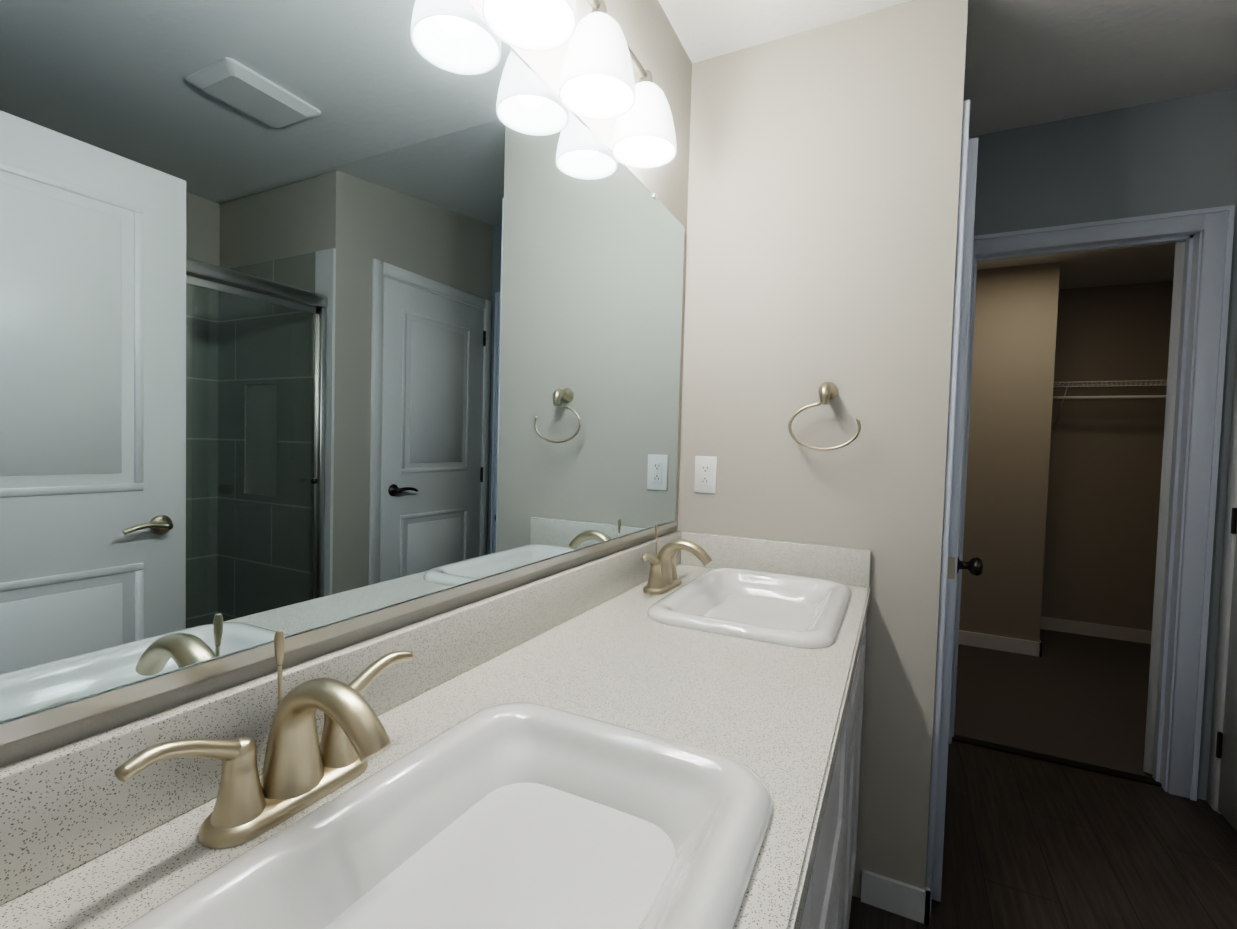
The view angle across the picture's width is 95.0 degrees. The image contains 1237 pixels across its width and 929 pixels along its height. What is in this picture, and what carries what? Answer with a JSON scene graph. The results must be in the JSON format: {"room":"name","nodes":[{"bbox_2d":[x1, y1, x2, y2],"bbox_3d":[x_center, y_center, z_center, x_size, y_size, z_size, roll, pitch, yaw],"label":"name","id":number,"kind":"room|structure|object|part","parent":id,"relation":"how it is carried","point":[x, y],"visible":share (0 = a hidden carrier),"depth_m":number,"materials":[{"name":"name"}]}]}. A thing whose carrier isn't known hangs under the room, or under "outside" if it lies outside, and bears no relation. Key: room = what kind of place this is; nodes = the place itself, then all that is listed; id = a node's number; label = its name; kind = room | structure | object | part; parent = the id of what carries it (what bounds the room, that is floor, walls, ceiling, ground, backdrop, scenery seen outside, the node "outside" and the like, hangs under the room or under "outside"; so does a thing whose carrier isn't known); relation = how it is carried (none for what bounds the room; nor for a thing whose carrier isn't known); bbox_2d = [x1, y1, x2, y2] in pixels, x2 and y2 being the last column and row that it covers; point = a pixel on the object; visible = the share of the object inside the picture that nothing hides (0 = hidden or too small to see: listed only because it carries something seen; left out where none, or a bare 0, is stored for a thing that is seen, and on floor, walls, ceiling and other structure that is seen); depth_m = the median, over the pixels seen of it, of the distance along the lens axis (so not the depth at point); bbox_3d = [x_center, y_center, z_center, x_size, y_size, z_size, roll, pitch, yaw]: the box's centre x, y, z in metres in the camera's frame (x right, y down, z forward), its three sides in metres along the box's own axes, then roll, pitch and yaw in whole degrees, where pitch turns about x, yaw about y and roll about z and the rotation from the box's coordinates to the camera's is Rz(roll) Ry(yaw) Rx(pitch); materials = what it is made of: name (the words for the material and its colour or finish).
{"room":"bathroom","nodes":[
{"label":"bathroom","id":0,"kind":"room"},
{"bbox_2d":[0,531,679,902],"bbox_3d":[-0.176,0.278,1.059,0.020,0.102,1.668,3,2,26],"label":"backsplash","id":1,"kind":"structure","parent":0,"relation":"attached to","point":[51,824],"depth_m":0.54,"materials":[{"name":"beige stone"}]},
{"bbox_2d":[0,0,691,766],"bbox_3d":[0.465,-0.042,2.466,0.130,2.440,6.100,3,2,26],"label":"mirror","id":2,"kind":"object","parent":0,"point":[320,320],"depth_m":0.65,"materials":[{"name":"clear glass"}]},
{"bbox_2d":[482,0,675,167],"bbox_3d":[-0.091,-0.808,0.984,0.154,0.217,0.840,3,2,26],"label":"sconce","id":3,"kind":"object","parent":2,"relation":"attached to","point":[601,60],"visible":1,"depth_m":1.05,"materials":[{"name":"white glass"}]},
{"bbox_3d":[-0.137,-0.769,0.885,0.146,0.144,0.146,3,2,26],"label":"lamp shade","id":4,"kind":"part","parent":3,"relation":"part of","materials":[{"name":"white glass"}]},
{"bbox_3d":[-0.137,-0.773,0.885,0.060,0.110,0.060,3,2,26],"label":"bulb","id":5,"kind":"part","parent":3,"relation":"part of","materials":[{"name":"white glass"}]},
{"bbox_3d":[-0.039,-0.773,1.081,0.146,0.144,0.146,3,2,26],"label":"lamp shade","id":6,"kind":"part","parent":3,"relation":"part of","materials":[{"name":"white glass"}]},
{"bbox_3d":[-0.039,-0.777,1.081,0.060,0.110,0.060,3,2,26],"label":"bulb","id":7,"kind":"part","parent":3,"relation":"part of","materials":[{"name":"white glass"}]},
{"bbox_2d":[591,0,607,13],"bbox_3d":[-0.036,-0.854,1.079,0.038,0.044,0.038,3,2,26],"label":"socket","id":8,"kind":"object","parent":3,"relation":"attached to","point":[598,6],"depth_m":1.06,"materials":[{"name":"silver metal"}]},
{"bbox_3d":[0.059,-0.777,1.278,0.146,0.144,0.146,3,2,26],"label":"lamp shade","id":9,"kind":"part","parent":3,"relation":"part of","materials":[{"name":"white glass"}]},
{"bbox_3d":[0.060,-0.781,1.278,0.060,0.110,0.060,3,2,26],"label":"bulb","id":10,"kind":"part","parent":3,"relation":"part of","materials":[{"name":"white glass"}]},
{"bbox_2d":[639,70,652,82],"bbox_3d":[0.062,-0.858,1.276,0.038,0.044,0.038,3,2,26],"label":"socket","id":11,"kind":"object","parent":3,"relation":"attached to","point":[646,75],"depth_m":1.26,"materials":[{"name":"silver metal"}]},
{"bbox_2d":[680,531,870,586],"bbox_3d":[0.444,0.274,1.670,0.545,0.102,0.020,3,2,26],"label":"backsplash","id":12,"kind":"structure","parent":0,"relation":"attached to","point":[853,563],"depth_m":1.63,"materials":[{"name":"beige stone"}]},
{"bbox_2d":[677,0,967,897],"bbox_3d":[0.775,-0.132,2.133,0.735,2.660,1.115,3,2,26],"label":"wall","id":13,"kind":"structure","parent":0,"point":[823,198],"depth_m":1.57,"materials":[{"name":"grey paint"}]},
{"bbox_2d":[694,456,716,493],"bbox_3d":[0.270,0.032,1.761,0.070,0.114,0.008,3,2,26],"label":"outlet","id":14,"kind":"object","parent":13,"relation":"attached to","point":[705,474],"visible":1,"depth_m":1.76,"materials":[{"name":"white plastic"}]},
{"bbox_2d":[788,382,860,450],"bbox_3d":[0.571,-0.135,1.565,0.188,0.194,0.083,3,2,26],"label":"towel ring","id":15,"kind":"object","parent":13,"relation":"attached to","point":[827,391],"visible":1,"depth_m":1.54,"materials":[{"name":"silver metal"}]},
{"bbox_3d":[0.566,-0.194,1.549,0.031,0.063,0.052,3,2,26],"label":"arm","id":16,"kind":"part","parent":15,"relation":"part of"},
{"bbox_2d":[861,869,930,925],"bbox_3d":[0.752,1.176,1.542,0.167,0.085,0.012,3,2,26],"label":"baseboard","id":17,"kind":"structure","parent":13,"relation":"attached to","point":[893,896],"depth_m":1.54,"materials":[{"name":"white wood"}]},
{"bbox_2d":[924,887,929,924],"bbox_3d":[0.827,1.179,1.518,0.012,0.085,0.037,3,2,26],"label":"baseboard","id":18,"kind":"structure","parent":13,"relation":"attached to","point":[926,911],"depth_m":1.50,"materials":[{"name":"white wood"}]},
{"bbox_2d":[925,100,970,918],"bbox_3d":[0.873,0.144,1.510,0.016,2.157,0.057,3,2,26],"label":"door frame","id":19,"kind":"structure","parent":13,"relation":"attached to","point":[948,475],"depth_m":1.48,"materials":[{"name":"white wood"}]},
{"bbox_2d":[932,138,982,901],"bbox_3d":[1.035,0.167,1.799,0.167,2.075,0.591,3,2,26],"label":"door","id":20,"kind":"structure","parent":13,"relation":"attached to","point":[973,566],"depth_m":1.53,"materials":[{"name":"white wood"}]},
{"bbox_3d":[0.973,0.281,1.571,0.066,0.056,0.056,3,2,26],"label":"knob","id":21,"kind":"part","parent":20,"relation":"part of","materials":[{"name":"brown metal"}]},
{"bbox_2d":[658,0,1236,288],"bbox_3d":[1.817,-1.306,1.765,3.070,0.210,6.100,3,2,26],"label":"ceiling","id":22,"kind":"structure","parent":0,"point":[1031,62],"depth_m":1.75,"materials":[{"name":"white paint"}]},
{"bbox_2d":[959,262,1059,641],"bbox_3d":[2.038,-0.047,3.872,1.450,2.440,0.120,3,2,26],"label":"wall","id":23,"kind":"structure","parent":0,"point":[1014,348],"depth_m":3.58,"materials":[{"name":"beige paint"}]},
{"bbox_2d":[958,630,1041,656],"bbox_3d":[1.989,1.123,3.846,1.442,0.089,0.012,3,2,26],"label":"baseboard","id":24,"kind":"structure","parent":23,"relation":"attached to","point":[1008,644],"depth_m":3.62,"materials":[{"name":"white"}]},
{"bbox_2d":[849,740,1236,928],"bbox_3d":[1.121,1.283,0.718,2.970,0.050,3.510,3,2,26],"label":"floor","id":25,"kind":"structure","parent":0,"point":[1030,843],"depth_m":1.79,"materials":[{"name":"brown wood"}]},
{"bbox_2d":[800,603,868,928],"bbox_3d":[0.054,0.797,0.958,0.560,0.845,1.655,3,2,26],"label":"bathroom vanity","id":26,"kind":"object","parent":25,"relation":"on","point":[830,893],"depth_m":0.99,"materials":[{"name":"white wood"}]},
{"bbox_2d":[0,587,870,928],"bbox_3d":[0.067,0.357,0.939,0.568,0.035,1.668,3,2,26],"label":"countertop","id":27,"kind":"structure","parent":26,"relation":"on","point":[793,701],"depth_m":0.82,"materials":[{"name":"beige stone"}]},
{"bbox_2d":[100,630,419,850],"bbox_3d":[-0.288,0.259,0.556,0.161,0.168,0.296,3,2,26],"label":"faucet","id":28,"kind":"object","parent":27,"relation":"on","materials":[{"name":"gold metal"}]},
{"bbox_2d":[68,683,791,928],"bbox_3d":[-0.114,0.420,0.473,0.390,0.182,0.550,3,2,26],"label":"sink","id":29,"kind":"object","parent":27,"relation":"in","point":[529,808],"depth_m":0.55,"materials":[{"name":"white ceramic"}]},
{"bbox_2d":[636,523,719,594],"bbox_3d":[0.163,0.240,1.460,0.161,0.168,0.296,3,2,26],"label":"faucet","id":30,"kind":"object","parent":27,"relation":"on","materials":[{"name":"gold metal"}]},
{"bbox_2d":[632,563,855,654],"bbox_3d":[0.333,0.401,1.367,0.390,0.182,0.550,3,2,26],"label":"sink","id":31,"kind":"object","parent":27,"relation":"in","point":[766,604],"depth_m":1.38,"materials":[{"name":"white ceramic"}]},
{"bbox_3d":[0.215,0.542,0.637,0.006,0.277,0.055,3,2,26],"label":"drawer","id":32,"kind":"part","parent":26,"relation":"part of","materials":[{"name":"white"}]},
{"bbox_3d":[0.300,0.538,0.828,0.013,0.277,0.472,3,2,26],"label":"drawer","id":33,"kind":"part","parent":26,"relation":"part of","materials":[{"name":"white wood"}]},
{"bbox_3d":[0.305,0.649,0.827,0.006,0.055,0.362,3,2,26],"label":"drawer","id":34,"kind":"part","parent":26,"relation":"part of","materials":[{"name":"white wood"}]},
{"bbox_3d":[0.312,0.427,0.820,0.006,0.055,0.362,3,2,26],"label":"drawer","id":35,"kind":"part","parent":26,"relation":"part of","materials":[{"name":"white wood"}]},
{"bbox_3d":[0.304,0.712,0.829,0.006,0.055,0.362,3,2,26],"label":"drawer","id":36,"kind":"part","parent":26,"relation":"part of","materials":[{"name":"white wood"}]},
{"bbox_3d":[0.395,0.787,1.019,0.006,0.212,0.055,3,2,26],"label":"drawer","id":37,"kind":"part","parent":26,"relation":"part of","materials":[{"name":"white wood"}]},
{"bbox_3d":[0.402,0.534,1.010,0.006,0.277,0.055,3,2,26],"label":"drawer","id":38,"kind":"part","parent":26,"relation":"part of","materials":[{"name":"white wood"}]},
{"bbox_3d":[0.421,0.833,1.077,0.006,0.557,0.055,3,2,26],"label":"door","id":39,"kind":"part","parent":26,"relation":"part of","materials":[{"name":"white wood"}]},
{"bbox_3d":[0.465,0.830,1.185,0.013,0.557,0.288,3,2,26],"label":"door","id":40,"kind":"part","parent":26,"relation":"part of","materials":[{"name":"white wood"}]},
{"bbox_3d":[0.525,0.829,1.285,0.006,0.557,0.055,3,2,26],"label":"door","id":41,"kind":"part","parent":26,"relation":"part of","materials":[{"name":"white wood"}]},
{"bbox_3d":[0.480,0.580,1.172,0.006,0.055,0.178,3,2,26],"label":"door","id":42,"kind":"part","parent":26,"relation":"part of","materials":[{"name":"white wood"}]},
{"bbox_3d":[0.597,1.076,1.451,0.006,0.055,0.178,3,2,26],"label":"door","id":43,"kind":"part","parent":26,"relation":"part of","materials":[{"name":"white wood"}]},
{"bbox_3d":[0.552,0.828,1.338,0.006,0.557,0.055,3,2,26],"label":"door","id":44,"kind":"part","parent":26,"relation":"part of","materials":[{"name":"white wood"}]},
{"bbox_3d":[0.595,0.825,1.446,0.013,0.557,0.288,3,2,26],"label":"door","id":45,"kind":"part","parent":26,"relation":"part of","materials":[{"name":"white wood"}]},
{"bbox_3d":[0.656,0.823,1.546,0.006,0.557,0.055,3,2,26],"label":"door","id":46,"kind":"part","parent":26,"relation":"part of","materials":[{"name":"white wood"}]},
{"bbox_3d":[0.611,0.575,1.433,0.006,0.055,0.178,3,2,26],"label":"door","id":47,"kind":"part","parent":26,"relation":"part of","materials":[{"name":"white wood"}]},
{"bbox_2d":[952,734,1161,786],"bbox_3d":[1.777,1.216,2.343,0.720,0.009,0.045,3,2,26],"label":"threshold","id":48,"kind":"object","parent":25,"relation":"on","point":[1069,763],"depth_m":2.32,"materials":[{"name":"black wood"}]},
{"bbox_2d":[954,629,1151,777],"bbox_3d":[2.483,1.224,3.446,2.970,0.056,2.590,3,2,26],"label":"floor","id":49,"kind":"structure","parent":0,"point":[1078,697],"depth_m":2.92,"materials":[{"name":"brown carpet"}]},
{"bbox_2d":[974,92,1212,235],"bbox_3d":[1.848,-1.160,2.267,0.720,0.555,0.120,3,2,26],"label":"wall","id":50,"kind":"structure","parent":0,"point":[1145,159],"depth_m":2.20,"materials":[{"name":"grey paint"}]},
{"bbox_2d":[1041,281,1172,630],"bbox_3d":[3.625,-0.002,3.863,1.400,2.440,0.120,3,2,26],"label":"wall","id":51,"kind":"structure","parent":0,"point":[1103,496],"depth_m":3.92,"materials":[{"name":"beige paint"}]},
{"bbox_2d":[1040,617,1151,643],"bbox_3d":[3.540,1.167,3.855,1.350,0.089,0.012,3,2,26],"label":"baseboard","id":52,"kind":"structure","parent":51,"relation":"attached to","point":[1101,630],"depth_m":3.95,"materials":[{"name":"white"}]},
{"bbox_2d":[1053,380,1166,428],"bbox_3d":[3.504,-0.380,3.676,1.280,0.306,0.303,3,2,26],"label":"wire closet shelf","id":53,"kind":"object","parent":51,"relation":"attached to","point":[1114,397],"visible":0.46,"depth_m":3.70,"materials":[{"name":"white metal"}]},
{"bbox_3d":[3.453,-0.427,3.569,1.280,0.021,0.022,3,2,26],"label":"rod","id":54,"kind":"part","parent":53,"relation":"part of","materials":[{"name":"white plastic"}]},
{"bbox_2d":[1197,87,1236,800],"bbox_3d":[2.737,-0.067,1.845,1.335,2.660,0.120,3,2,26],"label":"wall","id":55,"kind":"structure","parent":0,"point":[1222,181],"depth_m":2.05,"materials":[{"name":"grey paint"}]},
{"bbox_2d":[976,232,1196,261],"bbox_3d":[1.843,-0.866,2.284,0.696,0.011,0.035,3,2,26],"label":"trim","id":56,"kind":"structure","parent":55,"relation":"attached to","point":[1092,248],"depth_m":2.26,"materials":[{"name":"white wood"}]},
{"bbox_2d":[973,206,1228,254],"bbox_3d":[1.810,-0.901,2.214,0.708,0.075,0.016,3,2,26],"label":"trim","id":57,"kind":"structure","parent":55,"relation":"attached to","point":[1148,228],"depth_m":2.19,"materials":[{"name":"white wood"}]},
{"bbox_2d":[1143,242,1190,773],"bbox_3d":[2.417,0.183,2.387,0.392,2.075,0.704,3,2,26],"label":"door jamb","id":58,"kind":"object","parent":55,"relation":"in","point":[1164,498],"depth_m":2.20,"materials":[{"name":"white wood"}]},
{"bbox_2d":[1152,235,1193,781],"bbox_3d":[2.120,0.188,2.167,0.011,2.093,0.035,3,2,26],"label":"trim","id":59,"kind":"structure","parent":55,"relation":"attached to","point":[1172,503],"depth_m":2.16,"materials":[{"name":"white wood"}]},
{"bbox_2d":[1160,211,1227,797],"bbox_3d":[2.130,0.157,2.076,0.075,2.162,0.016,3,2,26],"label":"trim","id":60,"kind":"structure","parent":55,"relation":"attached to","point":[1198,481],"depth_m":2.07,"materials":[{"name":"white wood"}]},
{"bbox_2d":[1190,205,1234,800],"bbox_3d":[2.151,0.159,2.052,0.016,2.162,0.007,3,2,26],"label":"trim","id":61,"kind":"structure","parent":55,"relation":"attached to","point":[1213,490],"depth_m":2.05,"materials":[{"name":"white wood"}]},
{"bbox_3d":[1.429,-0.126,2.497,0.150,2.660,0.120,3,2,26],"label":"wall","id":62,"kind":"structure","parent":0,"visible":0},
{"bbox_2d":[949,240,977,743],"bbox_3d":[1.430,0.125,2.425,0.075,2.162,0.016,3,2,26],"label":"trim","id":63,"kind":"structure","parent":62,"relation":"attached to","point":[962,488],"depth_m":2.40,"materials":[{"name":"white wood"}]},
{"bbox_3d":[2.054,-0.077,1.580,0.120,2.660,1.205,3,2,26],"label":"wall","id":64,"kind":"structure","parent":0,"visible":0},
{"bbox_2d":[1207,348,1236,811],"bbox_3d":[2.180,0.186,2.012,0.016,2.112,0.057,3,2,26],"label":"door frame","id":65,"kind":"structure","parent":64,"relation":"attached to","point":[1222,653],"depth_m":2.02,"materials":[{"name":"white wood"}]},
{"bbox_2d":[1216,508,1236,830],"bbox_3d":[1.988,0.222,1.658,0.098,2.030,0.746,3,2,26],"label":"room door","id":66,"kind":"structure","parent":64,"relation":"in","point":[1226,749],"depth_m":1.97,"materials":[{"name":"white wood"}]},
{"bbox_2d":[1217,530,1236,813],"bbox_3d":[2.169,0.215,1.981,0.008,2.055,0.010,3,2,26],"label":"trim","id":67,"kind":"structure","parent":64,"relation":"attached to","point":[1227,665],"depth_m":2.00,"materials":[{"name":"white wood"}]}
]}

